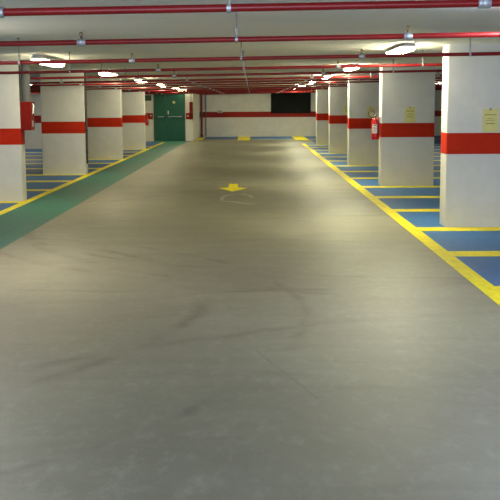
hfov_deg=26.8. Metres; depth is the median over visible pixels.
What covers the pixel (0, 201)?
parking line
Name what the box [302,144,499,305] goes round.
edge line
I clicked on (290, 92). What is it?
pipe
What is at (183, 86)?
pipe
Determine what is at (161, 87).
pipe
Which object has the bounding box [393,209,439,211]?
parking line
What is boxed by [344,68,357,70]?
diffuser
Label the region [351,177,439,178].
parking line
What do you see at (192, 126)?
wall
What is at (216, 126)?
wall
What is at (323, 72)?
pipe
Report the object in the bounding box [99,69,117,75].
ceiling light
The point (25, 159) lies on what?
parking line
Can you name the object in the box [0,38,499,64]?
pipe
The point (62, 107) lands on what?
column
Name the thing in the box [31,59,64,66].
diffuser
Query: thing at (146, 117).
fire extinguisher
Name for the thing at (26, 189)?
parking line
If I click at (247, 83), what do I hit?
pipe
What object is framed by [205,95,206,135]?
conduit
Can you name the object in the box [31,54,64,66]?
ceiling light
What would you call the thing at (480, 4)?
pipe
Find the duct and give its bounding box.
[20,60,30,101]
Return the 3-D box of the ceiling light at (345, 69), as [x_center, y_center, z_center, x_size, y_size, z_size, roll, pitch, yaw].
[1.981,-3.570,20.530,0.202,0.094,1.590,0,8,0]
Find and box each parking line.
[0,201,22,202]
[25,159,120,159]
[26,163,111,163]
[26,174,85,175]
[26,180,71,181]
[26,189,50,190]
[338,165,440,165]
[342,170,439,171]
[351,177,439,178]
[362,186,439,187]
[375,196,439,197]
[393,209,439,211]
[416,227,499,230]
[448,251,499,255]
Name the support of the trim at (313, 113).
attached to the wall at (216, 126)
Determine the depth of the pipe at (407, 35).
8.14 m
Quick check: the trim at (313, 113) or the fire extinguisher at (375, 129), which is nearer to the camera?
the fire extinguisher at (375, 129)
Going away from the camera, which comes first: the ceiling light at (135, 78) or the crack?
the crack
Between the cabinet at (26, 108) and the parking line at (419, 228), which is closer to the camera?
the parking line at (419, 228)
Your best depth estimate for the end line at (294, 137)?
48.93 m
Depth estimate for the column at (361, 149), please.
27.01 m
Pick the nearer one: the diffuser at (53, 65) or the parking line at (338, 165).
the diffuser at (53, 65)
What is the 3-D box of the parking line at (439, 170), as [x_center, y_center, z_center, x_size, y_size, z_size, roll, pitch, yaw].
[4.914,-1.866,24.738,5.495,0.002,0.380,0,8,0]
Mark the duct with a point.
(25, 78)
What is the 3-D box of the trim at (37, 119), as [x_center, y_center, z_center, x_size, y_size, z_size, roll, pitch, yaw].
[-7.864,-4.768,38.223,5.100,0.270,0.004,0,8,0]
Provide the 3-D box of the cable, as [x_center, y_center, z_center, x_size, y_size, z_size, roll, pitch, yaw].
[-3.800,-2.792,17.294,0.028,0.670,0.024,3,9,22]
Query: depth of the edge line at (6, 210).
20.92 m
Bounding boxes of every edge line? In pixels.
[0,142,164,214]
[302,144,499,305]
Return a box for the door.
[153,94,185,140]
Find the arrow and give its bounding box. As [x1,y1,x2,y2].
[220,184,245,191]
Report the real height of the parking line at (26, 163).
0.002 m
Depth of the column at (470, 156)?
13.44 m
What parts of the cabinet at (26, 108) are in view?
door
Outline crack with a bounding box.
[250,345,317,397]
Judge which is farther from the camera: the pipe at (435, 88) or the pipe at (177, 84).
the pipe at (435, 88)
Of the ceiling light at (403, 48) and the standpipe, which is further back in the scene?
the standpipe
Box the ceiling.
[0,0,499,87]
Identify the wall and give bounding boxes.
[25,84,41,148]
[145,88,199,140]
[199,88,441,136]
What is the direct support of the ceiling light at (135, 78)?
attached to the ceiling
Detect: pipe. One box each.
[0,0,499,17]
[0,12,499,46]
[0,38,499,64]
[0,50,442,73]
[30,59,441,79]
[30,67,441,83]
[30,70,441,86]
[30,76,441,88]
[30,78,441,90]
[30,80,441,92]
[30,84,441,93]
[145,86,441,92]
[145,86,441,93]
[163,88,441,93]
[198,89,441,93]
[199,92,315,94]
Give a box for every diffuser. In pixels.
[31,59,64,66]
[99,72,116,75]
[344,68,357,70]
[387,47,414,53]
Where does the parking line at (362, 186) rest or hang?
on the floor
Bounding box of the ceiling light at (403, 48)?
[386,43,415,53]
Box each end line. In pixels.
[237,137,249,140]
[291,136,307,139]
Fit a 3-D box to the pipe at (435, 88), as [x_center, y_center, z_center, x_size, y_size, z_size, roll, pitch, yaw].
[2.895,-6.869,44.976,16.390,0.329,0.090,0,8,0]
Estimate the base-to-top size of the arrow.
0.002 m
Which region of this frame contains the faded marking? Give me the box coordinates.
[220,194,252,204]
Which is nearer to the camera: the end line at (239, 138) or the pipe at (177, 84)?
the pipe at (177, 84)
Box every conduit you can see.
[84,73,88,163]
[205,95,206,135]
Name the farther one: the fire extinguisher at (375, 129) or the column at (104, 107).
the column at (104, 107)
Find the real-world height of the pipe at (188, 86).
0.329 m
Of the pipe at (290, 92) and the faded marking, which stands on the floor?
the faded marking
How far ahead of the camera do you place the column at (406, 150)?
20.22 m
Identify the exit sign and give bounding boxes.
[145,95,150,100]
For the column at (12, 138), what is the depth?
17.42 m
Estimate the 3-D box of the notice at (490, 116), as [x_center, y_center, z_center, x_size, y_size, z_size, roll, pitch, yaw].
[3.070,-1.658,13.382,0.200,0.301,0.006,0,8,0]
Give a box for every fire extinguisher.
[145,112,148,124]
[368,109,380,139]
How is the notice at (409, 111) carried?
attached to the column at (406, 150)
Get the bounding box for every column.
[0,60,26,200]
[40,73,87,174]
[86,79,122,158]
[122,84,145,148]
[316,85,328,144]
[328,81,347,152]
[347,74,379,164]
[378,66,435,185]
[439,44,499,226]
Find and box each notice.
[344,106,347,114]
[367,106,374,117]
[405,107,414,122]
[482,108,498,131]
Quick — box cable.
[19,65,20,100]
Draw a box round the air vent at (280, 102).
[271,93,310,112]
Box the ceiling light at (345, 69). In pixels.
[343,64,358,70]
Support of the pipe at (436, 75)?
hanging from the ceiling
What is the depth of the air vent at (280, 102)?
51.06 m
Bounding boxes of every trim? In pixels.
[34,116,40,122]
[203,111,441,117]
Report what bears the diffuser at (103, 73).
attached to the ceiling light at (103, 73)
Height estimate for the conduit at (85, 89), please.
2.083 m
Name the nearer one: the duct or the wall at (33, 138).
the duct
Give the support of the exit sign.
attached to the wall at (192, 126)
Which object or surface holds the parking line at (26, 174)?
on the floor
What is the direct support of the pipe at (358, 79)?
hanging from the ceiling
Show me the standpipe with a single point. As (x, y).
(201, 105)
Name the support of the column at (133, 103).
on the floor
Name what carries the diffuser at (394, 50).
attached to the ceiling light at (403, 48)
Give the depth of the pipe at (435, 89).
48.04 m
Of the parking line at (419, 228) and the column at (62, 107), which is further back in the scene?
the column at (62, 107)
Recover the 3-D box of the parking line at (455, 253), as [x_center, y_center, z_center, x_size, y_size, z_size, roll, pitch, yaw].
[4.885,0.027,11.181,5.495,0.002,0.380,0,8,0]
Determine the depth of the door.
45.62 m
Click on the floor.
(131, 317)
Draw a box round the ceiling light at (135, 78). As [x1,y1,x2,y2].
[134,78,146,82]
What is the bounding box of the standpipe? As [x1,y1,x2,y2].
[200,95,202,136]
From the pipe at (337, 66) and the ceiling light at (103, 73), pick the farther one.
the ceiling light at (103, 73)
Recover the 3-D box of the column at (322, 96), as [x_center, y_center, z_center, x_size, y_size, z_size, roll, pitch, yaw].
[3.093,-5.274,40.788,1.025,2.334,0.433,0,8,0]
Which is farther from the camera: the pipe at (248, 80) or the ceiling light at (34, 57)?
the pipe at (248, 80)
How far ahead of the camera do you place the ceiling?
10.94 m
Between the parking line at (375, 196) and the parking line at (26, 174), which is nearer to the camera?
the parking line at (375, 196)
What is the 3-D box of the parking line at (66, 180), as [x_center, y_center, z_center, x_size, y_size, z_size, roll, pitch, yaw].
[-6.159,-1.441,22.119,4.770,0.002,0.380,0,8,0]
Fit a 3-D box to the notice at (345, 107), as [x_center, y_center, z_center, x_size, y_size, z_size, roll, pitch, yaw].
[3.135,-4.502,33.752,0.200,0.301,0.006,0,8,0]
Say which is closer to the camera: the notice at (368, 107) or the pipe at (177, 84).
the notice at (368, 107)
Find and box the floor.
[0,136,499,499]

